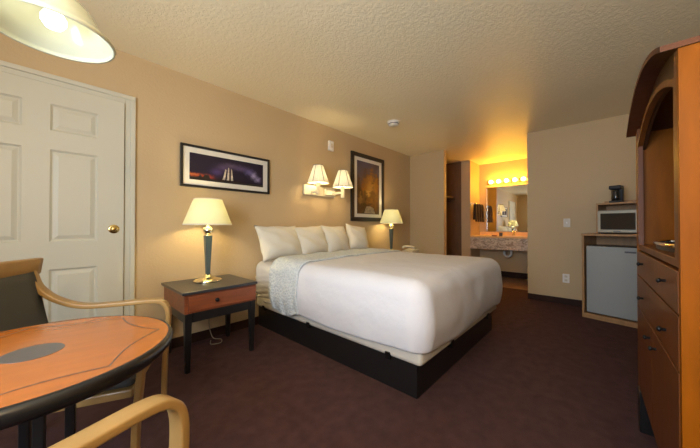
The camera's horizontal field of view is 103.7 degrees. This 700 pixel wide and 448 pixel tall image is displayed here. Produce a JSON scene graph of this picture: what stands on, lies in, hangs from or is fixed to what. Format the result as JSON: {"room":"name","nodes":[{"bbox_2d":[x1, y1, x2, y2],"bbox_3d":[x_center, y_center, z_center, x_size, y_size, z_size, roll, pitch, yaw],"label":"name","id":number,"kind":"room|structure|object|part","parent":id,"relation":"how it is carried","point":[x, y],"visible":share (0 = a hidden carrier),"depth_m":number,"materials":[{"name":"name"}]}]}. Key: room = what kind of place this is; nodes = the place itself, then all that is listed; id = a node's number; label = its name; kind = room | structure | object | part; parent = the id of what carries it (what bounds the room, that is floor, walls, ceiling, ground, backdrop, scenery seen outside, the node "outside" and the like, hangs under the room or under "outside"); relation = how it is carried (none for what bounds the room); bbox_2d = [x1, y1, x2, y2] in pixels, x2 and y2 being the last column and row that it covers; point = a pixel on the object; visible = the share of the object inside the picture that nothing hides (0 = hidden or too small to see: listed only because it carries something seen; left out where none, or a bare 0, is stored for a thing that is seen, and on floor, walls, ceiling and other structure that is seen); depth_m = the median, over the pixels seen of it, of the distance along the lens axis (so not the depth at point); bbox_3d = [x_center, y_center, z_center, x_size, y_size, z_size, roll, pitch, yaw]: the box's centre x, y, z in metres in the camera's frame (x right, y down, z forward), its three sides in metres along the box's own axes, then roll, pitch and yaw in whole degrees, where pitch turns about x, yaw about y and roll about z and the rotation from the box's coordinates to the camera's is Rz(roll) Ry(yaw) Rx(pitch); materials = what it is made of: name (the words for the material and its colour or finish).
{"room":"hotel room","nodes":[
{"label":"hotel room","id":0,"kind":"room"},
{"bbox_2d":[0,32,409,338],"bbox_3d":[-0.258,-0.124,3.968,0.100,2.480,7.900,0,-1,42],"label":"wall","id":1,"kind":"structure","parent":0,"point":[173,107],"depth_m":2.70,"materials":[{"name":"beige paint"}]},
{"bbox_2d":[0,71,124,322],"bbox_3d":[-2.104,0.061,1.835,0.056,2.047,0.924,0,-1,42],"label":"door","id":2,"kind":"structure","parent":1,"relation":"in","point":[62,149],"depth_m":1.94,"materials":[{"name":"beige paint"}]},
{"bbox_3d":[-1.821,0.039,2.121,0.025,0.068,0.068,0,-1,43],"label":"handle","id":3,"kind":"part","parent":2,"relation":"part of","materials":[{"name":"gold metal"}]},
{"bbox_2d":[0,60,135,315],"bbox_3d":[-2.113,0.030,1.848,0.027,2.133,1.066,0,-1,42],"label":"trim","id":4,"kind":"structure","parent":1,"relation":"attached to","point":[130,102],"depth_m":2.20,"materials":[{"name":"beige paint"}]},
{"bbox_2d":[171,316,258,348],"bbox_3d":[-0.275,1.073,3.854,0.014,0.085,4.375,0,-1,42],"label":"baseboard","id":5,"kind":"structure","parent":1,"relation":"attached to","point":[198,336],"depth_m":2.68,"materials":[{"name":"brown wood"}]},
{"bbox_2d":[209,323,221,344],"bbox_3d":[-1.269,0.843,2.601,0.108,0.519,0.202,0,-1,-32],"label":"power cord","id":6,"kind":"object","parent":1,"relation":"attached to","point":[209,323],"visible":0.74,"depth_m":2.63,"materials":[{"name":"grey plastic"}]},
{"bbox_2d":[180,142,269,193],"bbox_3d":[-1.230,-0.538,2.814,0.030,0.393,0.900,0,-1,42],"label":"framed picture","id":7,"kind":"object","parent":1,"relation":"attached to","point":[200,166],"visible":1,"depth_m":2.76,"materials":[{"name":"black"}]},
{"bbox_2d":[189,152,262,186],"bbox_3d":[-1.229,-0.538,2.813,0.003,0.249,0.746,0,-1,43],"label":"print","id":8,"kind":"object","parent":7,"relation":"attached to","point":[208,168],"depth_m":2.77,"materials":[{"name":"purple paper"}]},
{"bbox_2d":[303,164,352,197],"bbox_3d":[-0.255,-0.549,3.602,0.404,0.403,0.622,0,-1,42],"label":"wall lamp","id":9,"kind":"object","parent":1,"relation":"attached to","point":[318,176],"visible":1,"depth_m":3.58,"materials":[{"name":"ivory fabric"},{"name":"pale polished brass"}]},
{"bbox_3d":[-0.404,-0.636,3.510,0.280,0.225,0.278,0,-1,43],"label":"lamp shade","id":10,"kind":"part","parent":9,"relation":"part of","materials":[{"name":"beige fabric"}]},
{"bbox_3d":[-0.404,-0.441,3.715,0.030,0.130,0.555,0,-1,43],"label":"wall plate","id":11,"kind":"part","parent":9,"relation":"part of","materials":[{"name":"metal"}]},
{"bbox_3d":[-0.279,-0.435,3.800,0.040,0.080,0.180,0,-1,43],"label":"arm","id":12,"kind":"part","parent":9,"relation":"part of","materials":[{"name":"metal"}]},
{"bbox_3d":[-0.097,-0.604,3.686,0.280,0.225,0.278,0,-1,43],"label":"lamp shade","id":13,"kind":"part","parent":9,"relation":"part of","materials":[{"name":"beige fabric"}]},
{"bbox_2d":[328,140,333,151],"bbox_3d":[-0.266,-1.095,3.861,0.045,0.140,0.090,0,-1,42],"label":"alarm box","id":14,"kind":"object","parent":1,"relation":"attached to","point":[330,143],"visible":1,"depth_m":3.84,"materials":[{"name":"white plastic"}]},
{"bbox_2d":[350,150,383,221],"bbox_3d":[0.302,-0.579,4.486,0.030,1.070,0.845,0,-1,42],"label":"framed picture","id":15,"kind":"object","parent":1,"relation":"attached to","point":[366,171],"visible":0.84,"depth_m":4.44,"materials":[{"name":"black"}]},
{"bbox_2d":[357,160,378,214],"bbox_3d":[0.302,-0.579,4.486,0.003,0.836,0.571,0,-1,42],"label":"print","id":16,"kind":"object","parent":15,"relation":"attached to","point":[367,171],"depth_m":4.47,"materials":[{"name":"paper"}]},
{"bbox_2d":[0,287,657,447],"bbox_3d":[1.132,1.154,2.683,3.870,0.100,7.900,0,-1,42],"label":"floor","id":17,"kind":"structure","parent":0,"point":[545,374],"depth_m":1.76,"materials":[{"name":"carpet"}]},
{"bbox_2d":[0,258,171,447],"bbox_3d":[-1.262,0.632,1.270,0.648,0.927,0.604,0,-1,-23],"label":"armchair","id":18,"kind":"object","parent":17,"relation":"on","point":[23,291],"visible":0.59,"depth_m":1.31,"materials":[{"name":"brown wood"}]},
{"bbox_3d":[-1.524,0.213,1.159,0.068,0.090,0.604,0,-1,-24],"label":"rail","id":19,"kind":"part","parent":18,"relation":"part of","materials":[{"name":"brown wood"}]},
{"bbox_3d":[-1.494,0.446,1.171,0.142,0.416,0.522,0,-1,-23],"label":"backrest","id":20,"kind":"part","parent":18,"relation":"part of","materials":[{"name":"grey fabric"}]},
{"bbox_3d":[-1.597,0.664,1.414,0.109,0.866,0.032,0,-1,-24],"label":"leg","id":21,"kind":"part","parent":18,"relation":"part of","materials":[{"name":"brown wood"}]},
{"bbox_3d":[-1.243,0.709,1.277,0.510,0.035,0.500,0,-1,-23],"label":"seat frame","id":22,"kind":"part","parent":18,"relation":"part of","materials":[{"name":"brown wood"}]},
{"bbox_3d":[-1.355,0.672,1.523,0.617,0.844,0.056,0,-1,-24],"label":"arm","id":23,"kind":"part","parent":18,"relation":"part of","materials":[{"name":"brown wood"}]},
{"bbox_3d":[-1.238,0.662,1.280,0.510,0.060,0.490,0,-1,-23],"label":"seat","id":24,"kind":"part","parent":18,"relation":"part of","materials":[{"name":"grey fabric"}]},
{"bbox_3d":[-1.140,0.668,1.028,0.617,0.844,0.056,0,-1,-23],"label":"arm","id":25,"kind":"part","parent":18,"relation":"part of","materials":[{"name":"brown wood"}]},
{"bbox_2d":[0,316,172,447],"bbox_3d":[-0.932,0.732,0.804,0.696,0.710,0.696,0,-1,-36],"label":"round table","id":26,"kind":"object","parent":17,"relation":"on","point":[46,368],"visible":1,"depth_m":0.78,"materials":[{"name":"orange wood"}]},
{"bbox_3d":[-1.002,0.745,0.847,0.024,0.585,0.024,0,-1,-36],"label":"post","id":27,"kind":"part","parent":26,"relation":"part of","materials":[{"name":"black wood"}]},
{"bbox_3d":[-0.862,0.745,0.761,0.024,0.585,0.024,0,-1,-36],"label":"post","id":28,"kind":"part","parent":26,"relation":"part of","materials":[{"name":"black wood"}]},
{"bbox_3d":[-0.889,0.746,0.874,0.024,0.585,0.024,0,-1,-36],"label":"post","id":29,"kind":"part","parent":26,"relation":"part of","materials":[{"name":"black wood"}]},
{"bbox_2d":[48,394,189,447],"bbox_3d":[-0.343,0.624,0.331,0.604,0.927,0.648,0,-1,25],"label":"armchair","id":30,"kind":"object","parent":17,"relation":"on","point":[102,431],"visible":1,"depth_m":0.63,"materials":[{"name":"brown wood"}]},
{"bbox_2d":[161,274,257,373],"bbox_3d":[-1.204,0.802,2.367,0.577,0.600,0.585,0,-1,42],"label":"nightstand","id":31,"kind":"object","parent":17,"relation":"on","point":[190,302],"visible":0.95,"depth_m":2.20,"materials":[{"name":"brown laminate"}]},
{"bbox_3d":[-1.548,0.884,2.351,0.050,0.435,0.050,0,-1,43],"label":"leg","id":32,"kind":"part","parent":31,"relation":"part of","materials":[{"name":"black wood"}]},
{"bbox_3d":[-1.202,0.881,2.033,0.050,0.435,0.050,0,-1,43],"label":"leg","id":33,"kind":"part","parent":31,"relation":"part of","materials":[{"name":"black wood"}]},
{"bbox_2d":[182,198,231,282],"bbox_3d":[-1.256,0.135,2.432,0.392,0.735,0.392,0,-1,42],"label":"table lamp","id":34,"kind":"object","parent":31,"relation":"on","point":[202,211],"visible":1,"depth_m":2.34,"materials":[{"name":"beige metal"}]},
{"bbox_3d":[-1.256,0.003,2.433,0.392,0.010,0.392,0,-1,43],"label":"shade trim","id":35,"kind":"part","parent":34,"relation":"part of","materials":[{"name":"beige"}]},
{"bbox_3d":[-1.256,-0.106,2.434,0.388,0.223,0.388,0,-1,43],"label":"lamp shade","id":36,"kind":"part","parent":34,"relation":"part of","materials":[{"name":"beige fabric"}]},
{"bbox_3d":[-1.006,0.593,2.212,0.016,0.115,0.530,0,-1,43],"label":"drawer","id":37,"kind":"part","parent":31,"relation":"part of","materials":[{"name":"brown wood"}]},
{"bbox_3d":[-1.208,0.887,2.722,0.050,0.435,0.050,0,-1,43],"label":"leg","id":38,"kind":"part","parent":31,"relation":"part of","materials":[{"name":"black wood"}]},
{"bbox_3d":[-0.861,0.884,2.405,0.050,0.435,0.050,0,-1,43],"label":"leg","id":39,"kind":"part","parent":31,"relation":"part of","materials":[{"name":"black wood"}]},
{"bbox_2d":[255,259,495,398],"bbox_3d":[0.256,0.754,2.946,1.998,0.706,1.676,0,-1,42],"label":"bed","id":40,"kind":"object","parent":17,"relation":"on","point":[412,374],"visible":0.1,"depth_m":2.12,"materials":[{"name":"black wood"}]},
{"bbox_3d":[0.249,0.613,2.954,1.979,0.424,1.675,0,-1,43],"label":"mattress","id":41,"kind":"part","parent":40,"relation":"part of","materials":[{"name":"white fabric"}]},
{"bbox_2d":[254,225,302,261],"bbox_3d":[-0.755,0.200,2.993,0.236,0.367,0.543,0,-1,40],"label":"pillow","id":42,"kind":"object","parent":40,"relation":"on","point":[276,242],"visible":0.97,"depth_m":2.88,"materials":[{"name":"beige fabric"}]},
{"bbox_2d":[294,226,327,253],"bbox_3d":[-0.460,0.207,3.340,0.238,0.378,0.499,0,-1,31],"label":"pillow","id":43,"kind":"object","parent":40,"relation":"on","point":[312,239],"visible":0.83,"depth_m":3.25,"materials":[{"name":"beige fabric"}]},
{"bbox_2d":[268,248,400,315],"bbox_3d":[-0.030,0.589,3.203,0.476,0.537,1.819,0,-1,42],"label":"quilt","id":44,"kind":"object","parent":40,"relation":"on","point":[284,271],"visible":0.87,"depth_m":2.59,"materials":[{"name":"white fabric"}]},
{"bbox_2d":[321,225,349,251],"bbox_3d":[-0.176,0.202,3.649,0.220,0.368,0.465,0,-1,38],"label":"pillow","id":45,"kind":"object","parent":40,"relation":"on","point":[337,239],"visible":0.87,"depth_m":3.54,"materials":[{"name":"beige fabric"}]},
{"bbox_2d":[345,223,368,248],"bbox_3d":[0.103,0.202,3.953,0.429,0.421,0.220,0,-1,-38],"label":"pillow","id":46,"kind":"object","parent":40,"relation":"on","point":[357,236],"visible":0.88,"depth_m":3.87,"materials":[{"name":"beige fabric"}]},
{"bbox_2d":[297,252,502,353],"bbox_3d":[0.570,0.582,2.667,1.276,0.482,1.793,0,-1,42],"label":"bedspread","id":47,"kind":"object","parent":40,"relation":"on","point":[417,303],"visible":0.98,"depth_m":1.99,"materials":[{"name":"white fabric"}]},
{"bbox_2d":[581,233,637,328],"bbox_3d":[3.137,0.611,3.176,0.468,0.995,0.612,0,-1,-33],"label":"base cabinet","id":48,"kind":"object","parent":17,"relation":"on","point":[587,238],"visible":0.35,"depth_m":3.29,"materials":[{"name":"brown wood"}]},
{"bbox_3d":[2.981,0.626,3.419,0.460,0.970,0.022,0,-1,-34],"label":"panel","id":49,"kind":"part","parent":48,"relation":"part of","materials":[{"name":"brown wood"}]},
{"bbox_3d":[3.137,0.126,3.180,0.468,0.025,0.612,0,-1,-33],"label":"panel","id":50,"kind":"part","parent":48,"relation":"part of","materials":[{"name":"brown wood"}]},
{"bbox_2d":[586,244,637,321],"bbox_3d":[3.129,0.654,3.170,0.408,0.800,0.524,0,-1,-34],"label":"mini fridge","id":51,"kind":"object","parent":48,"relation":"on","point":[611,269],"visible":0.6,"depth_m":3.09,"materials":[{"name":"light grey painted metal"},{"name":"black plastic"}]},
{"bbox_2d":[596,200,636,233],"bbox_3d":[3.207,-0.086,3.165,0.330,0.400,0.495,0,-1,-34],"label":"shelf","id":52,"kind":"object","parent":48,"relation":"on","point":[627,204],"visible":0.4,"depth_m":3.28,"materials":[{"name":"brown wood"}]},
{"bbox_2d":[609,185,623,202],"bbox_3d":[3.130,-0.348,3.233,0.165,0.204,0.109,0,-1,-33],"label":"coffee maker","id":53,"kind":"object","parent":52,"relation":"on","point":[617,191],"visible":0.97,"depth_m":3.21,"materials":[{"name":"black plastic"}]},
{"bbox_3d":[3.175,-0.355,3.264,0.055,0.164,0.104,0,-1,-34],"label":"water tank","id":54,"kind":"part","parent":53,"relation":"part of","materials":[{"name":"black plastic"}]},
{"bbox_2d":[597,209,636,233],"bbox_3d":[3.176,-0.022,3.141,0.368,0.272,0.450,0,-1,-34],"label":"microwave","id":55,"kind":"object","parent":48,"relation":"on","point":[609,221],"visible":0.57,"depth_m":3.08,"materials":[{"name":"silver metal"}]},
{"bbox_3d":[3.328,0.598,3.302,0.010,0.915,0.556,0,-1,-33],"label":"panel","id":56,"kind":"part","parent":48,"relation":"part of","materials":[{"name":"brown wood"}]},
{"bbox_2d":[626,35,699,447],"bbox_3d":[1.495,0.226,0.985,0.636,1.726,1.036,0,-1,41],"label":"armoire","id":57,"kind":"object","parent":17,"relation":"on","point":[664,115],"visible":1,"depth_m":0.94,"materials":[{"name":"orange wood"}]},
{"bbox_3d":[1.440,0.658,1.332,0.022,0.428,0.474,0,-1,41],"label":"door","id":58,"kind":"part","parent":57,"relation":"part of","materials":[{"name":"brown wood"}]},
{"bbox_3d":[1.823,0.190,1.331,0.600,1.385,0.024,0,-1,41],"label":"panel","id":59,"kind":"part","parent":57,"relation":"part of","materials":[{"name":"orange wood"}]},
{"bbox_3d":[1.282,0.205,1.156,0.022,0.126,0.951,0,-1,41],"label":"drawer","id":60,"kind":"part","parent":57,"relation":"part of","materials":[{"name":"brown wood"}]},
{"bbox_3d":[1.282,0.355,1.155,0.022,0.160,0.951,0,-1,41],"label":"drawer","id":61,"kind":"part","parent":57,"relation":"part of","materials":[{"name":"brown wood"}]},
{"bbox_2d":[638,244,678,267],"bbox_3d":[1.498,0.120,0.968,0.584,0.027,0.952,0,-1,41],"label":"shelf","id":62,"kind":"object","parent":57,"relation":"attached to","point":[666,259],"depth_m":1.07,"materials":[{"name":"brown wood"}]},
{"bbox_3d":[1.068,0.361,0.944,0.023,0.019,0.019,0,-1,41],"label":"knob","id":63,"kind":"part","parent":57,"relation":"part of","materials":[{"name":"black metal"}]},
{"bbox_3d":[1.068,0.194,0.946,0.023,0.019,0.019,0,-1,41],"label":"knob","id":64,"kind":"part","parent":57,"relation":"part of","materials":[{"name":"black metal"}]},
{"bbox_3d":[1.495,-0.571,0.992,0.636,0.132,1.036,0,-1,41],"label":"arched crown","id":65,"kind":"part","parent":57,"relation":"part of","materials":[{"name":"red wood"}]},
{"bbox_2d":[653,240,674,252],"bbox_3d":[1.361,0.090,1.112,0.168,0.033,0.618,0,-1,41],"label":"tray","id":66,"kind":"object","parent":57,"relation":"on","point":[665,245],"visible":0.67,"depth_m":1.10,"materials":[{"name":"silver plastic"}]},
{"bbox_3d":[1.361,0.100,1.112,0.150,0.014,0.600,0,-1,41],"label":"plate","id":67,"kind":"part","parent":66,"relation":"part of","materials":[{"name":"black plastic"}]},
{"bbox_3d":[1.125,0.655,0.973,0.022,0.428,0.474,0,-1,41],"label":"door","id":68,"kind":"part","parent":57,"relation":"part of","materials":[{"name":"brown wood"}]},
{"bbox_3d":[1.179,0.183,0.598,0.600,1.385,0.024,0,-1,41],"label":"panel","id":69,"kind":"part","parent":57,"relation":"part of","materials":[{"name":"orange wood"}]},
{"bbox_3d":[0.766,0.801,4.516,0.577,0.640,0.585,0,-1,42],"label":"nightstand","id":70,"kind":"object","parent":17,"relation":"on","visible":0},
{"bbox_2d":[380,209,402,249],"bbox_3d":[0.691,0.114,4.602,0.392,0.735,0.392,0,-1,42],"label":"table lamp","id":71,"kind":"object","parent":70,"relation":"on","point":[391,216],"visible":0.91,"depth_m":4.49,"materials":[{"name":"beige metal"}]},
{"bbox_3d":[0.691,-0.127,4.604,0.388,0.223,0.388,0,-1,43],"label":"lamp shade","id":72,"kind":"part","parent":71,"relation":"part of","materials":[{"name":"beige fabric"}]},
{"bbox_2d":[402,245,418,252],"bbox_3d":[0.998,0.417,4.534,0.239,0.128,0.200,0,-1,42],"label":"telephone","id":73,"kind":"object","parent":70,"relation":"on","point":[409,249],"visible":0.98,"depth_m":4.48,"materials":[{"name":"beige plastic"}]},
{"bbox_2d":[77,0,699,164],"bbox_3d":[1.132,-1.425,2.706,3.870,0.100,7.900,0,-1,42],"label":"ceiling","id":74,"kind":"structure","parent":0,"point":[470,80],"depth_m":2.25,"materials":[{"name":"beige paint"}]},
{"bbox_2d":[0,0,115,63],"bbox_3d":[-0.959,-1.000,0.893,0.310,0.784,0.310,0,-1,42],"label":"pendant lamp","id":75,"kind":"object","parent":74,"relation":"hanging from","point":[64,29],"visible":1,"depth_m":0.92,"materials":[{"name":"white glass"}]},
{"bbox_3d":[-0.959,-0.665,0.890,0.060,0.070,0.060,0,-1,43],"label":"bulb","id":76,"kind":"part","parent":75,"relation":"part of","materials":[{"name":"white"}]},
{"bbox_2d":[387,120,399,126],"bbox_3d":[0.583,-1.339,3.683,0.170,0.056,0.170,0,-1,42],"label":"smoke detector","id":77,"kind":"object","parent":74,"relation":"attached to","point":[392,123],"visible":1,"depth_m":3.63,"materials":[{"name":"white plastic"}]},
{"bbox_2d":[461,160,472,256],"bbox_3d":[2.312,-0.104,6.129,0.770,2.480,0.160,0,-1,42],"label":"wall closet partition","id":78,"kind":"structure","parent":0,"point":[466,166],"depth_m":5.87,"materials":[{"name":"beige paint"}]},
{"bbox_2d":[446,162,461,255],"bbox_3d":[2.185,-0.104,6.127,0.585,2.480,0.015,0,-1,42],"label":"closet","id":79,"kind":"object","parent":78,"relation":"attached to","point":[453,170],"depth_m":6.03,"materials":[{"name":"brown wood"}]},
{"bbox_2d":[473,162,479,256],"bbox_3d":[2.744,-0.104,6.141,0.150,2.480,0.440,0,-1,42],"label":"wall","id":80,"kind":"structure","parent":0,"point":[476,188],"depth_m":6.09,"materials":[{"name":"beige paint"}]},
{"bbox_3d":[2.761,-0.421,5.985,0.090,0.060,0.570,0,-1,42],"label":"towel rail","id":81,"kind":"object","parent":80,"relation":"attached to","visible":0},
{"bbox_2d":[473,203,476,221],"bbox_3d":[2.636,-0.244,5.786,0.066,0.394,0.068,0,-1,42],"label":"towel","id":82,"kind":"object","parent":81,"relation":"hanging from","point":[475,204],"visible":1,"depth_m":5.77,"materials":[{"name":"brown fabric"}]},
{"bbox_2d":[477,203,479,221],"bbox_3d":[2.737,-0.243,5.897,0.066,0.394,0.068,0,-1,42],"label":"towel","id":83,"kind":"object","parent":81,"relation":"hanging from","point":[478,210],"visible":0.75,"depth_m":5.88,"materials":[{"name":"brown fabric"}]},
{"bbox_2d":[479,204,481,221],"bbox_3d":[2.839,-0.242,6.007,0.066,0.394,0.068,0,-1,42],"label":"towel","id":84,"kind":"object","parent":81,"relation":"hanging from","point":[480,207],"visible":0.73,"depth_m":5.98,"materials":[{"name":"brown fabric"}]},
{"bbox_2d":[481,204,483,221],"bbox_3d":[2.940,-0.241,6.118,0.066,0.394,0.068,0,-1,42],"label":"towel","id":85,"kind":"object","parent":81,"relation":"hanging from","point":[482,206],"visible":0.7,"depth_m":6.08,"materials":[{"name":"brown fabric"}]},
{"bbox_2d":[479,158,527,273],"bbox_3d":[3.193,-0.105,6.095,2.115,2.480,0.100,0,-1,42],"label":"wall","id":86,"kind":"structure","parent":0,"point":[518,262],"depth_m":5.93,"materials":[{"name":"beige paint"}]},
{"bbox_2d":[470,230,527,257],"bbox_3d":[3.189,0.402,5.604,1.215,0.563,0.618,0,-1,42],"label":"countertop","id":87,"kind":"structure","parent":86,"relation":"attached to","point":[512,241],"depth_m":5.50,"materials":[{"name":"brown stone"}]},
{"bbox_2d":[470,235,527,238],"bbox_3d":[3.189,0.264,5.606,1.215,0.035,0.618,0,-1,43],"label":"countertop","id":88,"kind":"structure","parent":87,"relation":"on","point":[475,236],"depth_m":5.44,"materials":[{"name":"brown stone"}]},
{"bbox_2d":[480,232,527,235],"bbox_3d":[3.393,0.210,5.829,1.215,0.075,0.014,0,-1,43],"label":"backsplash","id":89,"kind":"structure","parent":86,"relation":"attached to","point":[481,233],"depth_m":5.87,"materials":[{"name":"brown stone"}]},
{"bbox_2d":[487,176,526,184],"bbox_3d":[3.328,-0.915,5.802,0.840,0.094,0.158,0,-1,42],"label":"vanity light bar","id":90,"kind":"object","parent":86,"relation":"attached to","point":[506,180],"visible":0.98,"depth_m":5.79,"materials":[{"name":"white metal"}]},
{"bbox_2d":[486,184,527,231],"bbox_3d":[3.433,-0.326,5.800,1.030,0.976,0.011,0,-1,42],"label":"vanity mirror","id":91,"kind":"object","parent":86,"relation":"attached to","point":[506,206],"visible":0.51,"depth_m":5.87,"materials":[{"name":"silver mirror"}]},
{"bbox_2d":[501,271,527,278],"bbox_3d":[3.394,1.070,5.822,1.225,0.114,0.014,0,-1,42],"label":"baseboard","id":92,"kind":"structure","parent":86,"relation":"attached to","point":[503,273],"depth_m":5.76,"materials":[{"name":"brown"}]},
{"bbox_2d":[502,276,527,290],"bbox_3d":[3.011,1.126,5.403,1.225,0.006,1.150,0,-1,42],"label":"floor","id":93,"kind":"structure","parent":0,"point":[507,282],"depth_m":5.18,"materials":[{"name":"brown wood"}]},
{"bbox_2d":[410,114,635,299],"bbox_3d":[2.591,-0.121,4.287,3.670,2.480,0.120,0,-1,42],"label":"wall","id":94,"kind":"structure","parent":0,"point":[571,169],"depth_m":3.89,"materials":[{"name":"beige paint"}]},
{"bbox_2d":[528,293,581,306],"bbox_3d":[3.281,1.070,3.553,1.675,0.085,0.014,0,-1,42],"label":"baseboard","id":95,"kind":"structure","parent":94,"relation":"attached to","point":[553,299],"depth_m":3.89,"materials":[{"name":"brown"}]},
{"bbox_2d":[563,274,569,282],"bbox_3d":[2.999,0.755,3.818,0.076,0.120,0.009,0,-1,42],"label":"wall outlet","id":96,"kind":"object","parent":94,"relation":"attached to","point":[566,279],"visible":1,"depth_m":3.81,"materials":[{"name":"white plastic"}]},
{"bbox_2d":[563,219,569,226],"bbox_3d":[3.006,-0.015,3.813,0.076,0.120,0.016,0,-1,42],"label":"light switch","id":97,"kind":"object","parent":94,"relation":"attached to","point":[566,222],"visible":1,"depth_m":3.82,"materials":[{"name":"beige plastic"}]}
]}

